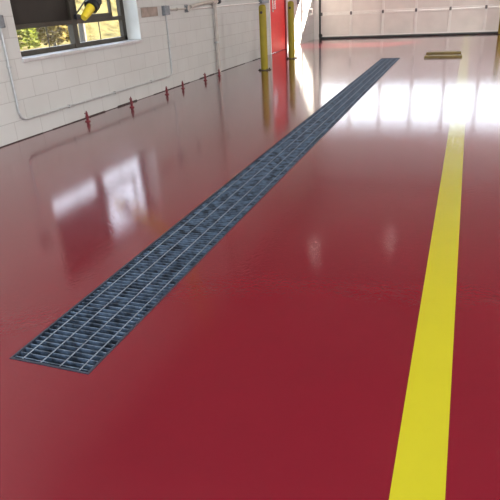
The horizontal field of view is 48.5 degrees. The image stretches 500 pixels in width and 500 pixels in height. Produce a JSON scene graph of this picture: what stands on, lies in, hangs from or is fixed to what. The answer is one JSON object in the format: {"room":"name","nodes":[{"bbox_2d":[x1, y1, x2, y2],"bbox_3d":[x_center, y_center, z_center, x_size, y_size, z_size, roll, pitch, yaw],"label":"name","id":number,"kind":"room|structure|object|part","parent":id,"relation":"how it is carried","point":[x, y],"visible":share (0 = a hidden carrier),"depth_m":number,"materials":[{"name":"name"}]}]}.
{"room":"emergency services station","nodes":[
{"label":"emergency services station","id":0,"kind":"room"},
{"bbox_2d":[0,0,313,146],"bbox_3d":[-1.721,-4.489,7.603,0.300,4.600,20.970,6,26,19],"label":"wall","id":1,"kind":"structure","parent":0,"point":[43,85],"depth_m":7.92,"materials":[{"name":"white brick"}]},
{"bbox_2d":[0,15,5,28],"bbox_3d":[-2.499,-2.260,5.497,0.058,0.132,0.152,6,26,19],"label":"junction box","id":2,"kind":"object","parent":1,"relation":"attached to","point":[2,23],"visible":1,"depth_m":5.52,"materials":[{"name":"metal"}]},
{"bbox_2d":[10,0,142,61],"bbox_3d":[-2.147,-3.025,6.770,0.312,1.128,2.500,6,26,19],"label":"window","id":3,"kind":"structure","parent":1,"relation":"in","point":[26,14],"depth_m":6.82,"materials":[{"name":"metal"}]},
{"bbox_3d":[-2.474,-2.932,6.250,0.020,0.706,1.171,6,26,19],"label":"dark panel","id":4,"kind":"part","parent":3,"relation":"part of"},
{"bbox_3d":[-2.108,-2.527,6.992,0.292,0.034,2.500,6,26,19],"label":"sill","id":5,"kind":"part","parent":3,"relation":"part of","materials":[{"name":"stone"}]},
{"bbox_3d":[-2.072,-3.378,7.175,0.036,0.701,0.815,6,26,19],"label":"sash","id":6,"kind":"part","parent":3,"relation":"part of","materials":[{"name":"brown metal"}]},
{"bbox_2d":[0,15,172,119],"bbox_3d":[-1.870,-2.511,7.246,0.033,0.941,3.566,6,26,19],"label":"conduit","id":7,"kind":"object","parent":1,"relation":"attached to","point":[9,67],"visible":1,"depth_m":6.51,"materials":[{"name":"grey metal"}]},
{"bbox_2d":[0,58,258,147],"bbox_3d":[-2.215,-1.487,6.606,0.006,0.017,15.508,6,26,19],"label":"trim","id":8,"kind":"structure","parent":1,"relation":"attached to","point":[258,58],"depth_m":7.24,"materials":[{"name":"red paint"}]},
{"bbox_2d":[141,7,157,16],"bbox_3d":[-1.471,-3.487,8.129,0.011,0.127,0.480,6,26,19],"label":"wall plate","id":9,"kind":"object","parent":1,"relation":"attached to","point":[147,11],"visible":1,"depth_m":8.11,"materials":[{"name":"beige plastic"}]},
{"bbox_2d":[161,5,169,15],"bbox_3d":[-1.288,-3.679,8.524,0.058,0.142,0.172,6,26,19],"label":"junction box","id":10,"kind":"object","parent":1,"relation":"attached to","point":[165,9],"visible":1,"depth_m":8.48,"materials":[{"name":"metal"}]},
{"bbox_2d":[184,5,189,12],"bbox_3d":[-1.033,-3.988,9.163,0.056,0.118,0.120,6,26,19],"label":"box","id":11,"kind":"object","parent":1,"relation":"attached to","point":[187,7],"visible":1,"depth_m":9.13,"materials":[{"name":"metal"}]},
{"bbox_2d":[211,0,220,71],"bbox_3d":[-0.684,-5.473,9.646,0.104,4.589,0.320,6,26,19],"label":"pipe","id":12,"kind":"object","parent":1,"relation":"attached to","point":[215,2],"visible":0.9,"depth_m":10.22,"materials":[{"name":"white metal"}]},
{"bbox_2d":[189,0,213,8],"bbox_3d":[-0.833,-4.240,9.569,0.065,0.117,0.914,6,26,19],"label":"flexible hose","id":13,"kind":"object","parent":12,"relation":"attached to","point":[207,1],"visible":1,"depth_m":9.51,"materials":[{"name":"beige plastic"}]},
{"bbox_2d":[190,2,259,9],"bbox_3d":[-0.409,-4.738,10.753,0.025,0.037,3.620,6,26,19],"label":"conduit","id":14,"kind":"object","parent":1,"relation":"attached to","point":[253,2],"visible":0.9,"depth_m":10.54,"materials":[{"name":"metal"}]},
{"bbox_2d":[259,0,268,3],"bbox_3d":[0.313,-5.659,12.457,0.083,0.232,0.512,6,26,19],"label":"junction box","id":15,"kind":"object","parent":1,"relation":"attached to","point":[260,1],"visible":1,"depth_m":12.37,"materials":[{"name":"metal"}]},
{"bbox_2d":[269,0,286,54],"bbox_3d":[0.641,-5.955,13.528,0.176,2.120,1.380,6,26,19],"label":"door","id":16,"kind":"structure","parent":1,"relation":"in","point":[277,8],"depth_m":13.73,"materials":[{"name":"red paint"}]},
{"bbox_3d":[0.624,-5.957,13.534,0.138,2.120,1.380,6,26,19],"label":"frame","id":17,"kind":"part","parent":16,"relation":"part of","materials":[{"name":"red paint"}]},
{"bbox_2d":[0,34,499,499],"bbox_3d":[4.350,-1.768,6.409,13.010,0.001,20.870,6,26,19],"label":"floor","id":18,"kind":"structure","parent":0,"point":[277,367],"depth_m":2.69,"materials":[{"name":"red paint"}]},
{"bbox_2d":[84,111,89,121],"bbox_3d":[-1.982,-1.628,6.754,0.079,0.128,0.071,-21,30,-33],"label":"pipe stub","id":19,"kind":"object","parent":18,"relation":"on","point":[86,112],"visible":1,"depth_m":6.74,"materials":[{"name":"red metal"}]},
{"bbox_2d":[129,97,133,107],"bbox_3d":[-1.607,-2.003,7.512,0.079,0.143,0.071,-19,29,-31],"label":"pipe stub","id":20,"kind":"object","parent":18,"relation":"on","point":[130,99],"visible":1,"depth_m":7.50,"materials":[{"name":"red metal"}]},
{"bbox_2d":[9,58,399,373],"bbox_3d":[1.045,-1.646,6.776,0.425,0.183,10.815,6,26,19],"label":"drain","id":21,"kind":"object","parent":18,"relation":"in","point":[83,336],"visible":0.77,"depth_m":3.03,"materials":[{"name":"metal"}]},
{"bbox_2d":[258,4,270,70],"bbox_3d":[0.252,-3.961,10.367,0.250,1.148,0.250,6,26,19],"label":"bollard","id":22,"kind":"object","parent":18,"relation":"on","point":[262,8],"visible":1,"depth_m":10.32,"materials":[{"name":"yellow metal"}]},
{"bbox_3d":[0.252,-3.961,10.367,0.136,1.148,0.136,6,26,19],"label":"post","id":23,"kind":"part","parent":22,"relation":"part of","materials":[{"name":"yellow metal"}]},
{"bbox_2d":[286,1,296,58],"bbox_3d":[0.896,-4.771,12.046,0.250,1.165,0.250,6,26,19],"label":"bollard","id":24,"kind":"object","parent":18,"relation":"on","point":[291,38],"visible":1,"depth_m":12.01,"materials":[{"name":"yellow metal"}]},
{"bbox_3d":[0.896,-4.771,12.046,0.136,1.165,0.136,6,26,19],"label":"post","id":25,"kind":"part","parent":24,"relation":"part of","materials":[{"name":"yellow metal"}]},
{"bbox_2d":[389,35,469,499],"bbox_3d":[2.676,-1.964,7.052,0.144,0.002,20.180,6,26,19],"label":"floor stripe","id":26,"kind":"object","parent":18,"relation":"on","point":[420,467],"depth_m":2.13,"materials":[{"name":"yellow paint"}]},
{"bbox_2d":[424,54,461,57],"bbox_3d":[3.818,-3.833,10.969,0.710,0.042,0.200,6,26,19],"label":"bar","id":27,"kind":"object","parent":18,"relation":"on","point":[456,55],"visible":1,"depth_m":10.91,"materials":[{"name":"yellow metal"}]},
{"bbox_2d":[426,51,460,53],"bbox_3d":[4.038,-4.119,11.570,0.690,0.042,0.200,5,26,19],"label":"bar","id":28,"kind":"object","parent":18,"relation":"on","point":[431,52],"visible":1,"depth_m":11.50,"materials":[{"name":"yellow metal"}]},
{"bbox_3d":[4.122,-6.016,4.530,13.010,0.100,20.970,6,26,19],"label":"ceiling","id":29,"kind":"structure","parent":0,"visible":0},
{"bbox_2d":[74,0,85,18],"bbox_3d":[-1.973,-4.623,6.550,0.111,3.461,0.989,17,31,37],"label":"cord","id":30,"kind":"object","parent":29,"relation":"hanging from","point":[76,16],"visible":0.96,"depth_m":6.92,"materials":[{"name":"black rubber"}]},
{"bbox_2d":[81,0,101,20],"bbox_3d":[-1.641,-4.731,6.759,0.216,3.479,2.150,9,27,25],"label":"hose","id":31,"kind":"object","parent":29,"relation":"hanging from","point":[91,6],"visible":1,"depth_m":6.64,"materials":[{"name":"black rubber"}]},
{"bbox_3d":[7.762,-8.069,14.270,12.410,4.600,0.300,6,26,19],"label":"wall","id":32,"kind":"structure","parent":0,"visible":0},
{"bbox_2d":[314,0,318,38],"bbox_3d":[1.971,-7.935,16.421,0.140,3.190,0.100,6,26,19],"label":"trim","id":33,"kind":"structure","parent":32,"relation":"attached to","point":[316,2],"depth_m":16.80,"materials":[{"name":"white paint"}]},
{"bbox_2d":[319,0,499,38],"bbox_3d":[5.579,-7.594,15.202,7.596,3.197,0.160,6,26,19],"label":"door","id":34,"kind":"structure","parent":32,"relation":"in","point":[378,18],"depth_m":16.08,"materials":[{"name":"metal"}]},
{"bbox_3d":[2.562,-7.428,16.548,0.872,0.620,0.034,6,26,19],"label":"panel","id":35,"kind":"part","parent":34,"relation":"part of","materials":[{"name":"white metal"}]},
{"bbox_3d":[2.598,-6.807,16.830,0.872,0.585,0.034,6,26,19],"label":"panel","id":36,"kind":"part","parent":34,"relation":"part of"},
{"bbox_3d":[3.437,-7.338,16.239,0.872,0.620,0.034,6,26,19],"label":"panel","id":37,"kind":"part","parent":34,"relation":"part of","materials":[{"name":"white metal"}]},
{"bbox_3d":[3.473,-6.718,16.522,0.872,0.585,0.034,6,26,19],"label":"panel","id":38,"kind":"part","parent":34,"relation":"part of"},
{"bbox_3d":[4.348,-6.629,16.213,0.872,0.585,0.034,6,26,19],"label":"panel","id":39,"kind":"part","parent":34,"relation":"part of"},
{"bbox_3d":[4.312,-7.249,15.931,0.872,0.620,0.034,6,26,19],"label":"panel","id":40,"kind":"part","parent":34,"relation":"part of","materials":[{"name":"white metal"}]},
{"bbox_3d":[5.623,-7.111,15.465,7.456,0.697,0.055,6,26,19],"label":"rail","id":41,"kind":"part","parent":34,"relation":"part of","materials":[{"name":"white metal"}]},
{"bbox_3d":[5.223,-6.539,15.905,0.872,0.585,0.034,6,26,19],"label":"panel","id":42,"kind":"part","parent":34,"relation":"part of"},
{"bbox_3d":[5.187,-7.160,15.623,0.872,0.620,0.034,6,26,19],"label":"panel","id":43,"kind":"part","parent":34,"relation":"part of","materials":[{"name":"white metal"}]},
{"bbox_3d":[6.098,-6.450,15.597,0.872,0.585,0.034,6,26,19],"label":"panel","id":44,"kind":"part","parent":34,"relation":"part of","materials":[{"name":"white metal"}]},
{"bbox_3d":[6.062,-7.070,15.315,0.872,0.620,0.034,6,26,19],"label":"panel","id":45,"kind":"part","parent":34,"relation":"part of","materials":[{"name":"white metal"}]},
{"bbox_3d":[6.973,-6.361,15.289,0.872,0.585,0.034,6,26,19],"label":"panel","id":46,"kind":"part","parent":34,"relation":"part of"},
{"bbox_3d":[6.937,-6.981,15.007,0.872,0.620,0.034,6,26,19],"label":"panel","id":47,"kind":"part","parent":34,"relation":"part of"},
{"label":"outside","id":48,"kind":"structure","parent":0,"visible":0},
{"label":"ground","id":49,"kind":"structure","parent":48,"visible":0},
{"bbox_2d":[16,28,40,48],"bbox_3d":[-7.073,-6.324,16.179,1.778,1.549,1.828,6,26,19],"label":"shrub","id":50,"kind":"object","parent":49,"relation":"on","point":[27,34],"visible":0.28,"depth_m":16.07,"materials":[{"name":"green plant"}]},
{"bbox_2d":[32,25,69,45],"bbox_3d":[-6.760,-7.540,19.137,1.614,1.282,1.631,6,26,19],"label":"shrub","id":51,"kind":"object","parent":49,"relation":"on","point":[60,29],"visible":0.44,"depth_m":18.71,"materials":[{"name":"beige plant"}]},
{"bbox_2d":[78,23,86,41],"bbox_3d":[-3.972,-4.915,13.258,0.206,1.066,0.200,6,26,19],"label":"trunk","id":52,"kind":"object","parent":49,"relation":"on","point":[82,32],"visible":0.38,"depth_m":13.11,"materials":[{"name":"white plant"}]},
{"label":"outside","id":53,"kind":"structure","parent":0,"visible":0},
{"bbox_2d":[17,0,120,50],"bbox_3d":[-11.431,-10.945,24.400,10.500,3.774,34.500,6,26,19],"label":"bank","id":54,"kind":"object","parent":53,"point":[108,29],"visible":0.1,"depth_m":26.96,"materials":[{"name":"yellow plant"}]}
]}

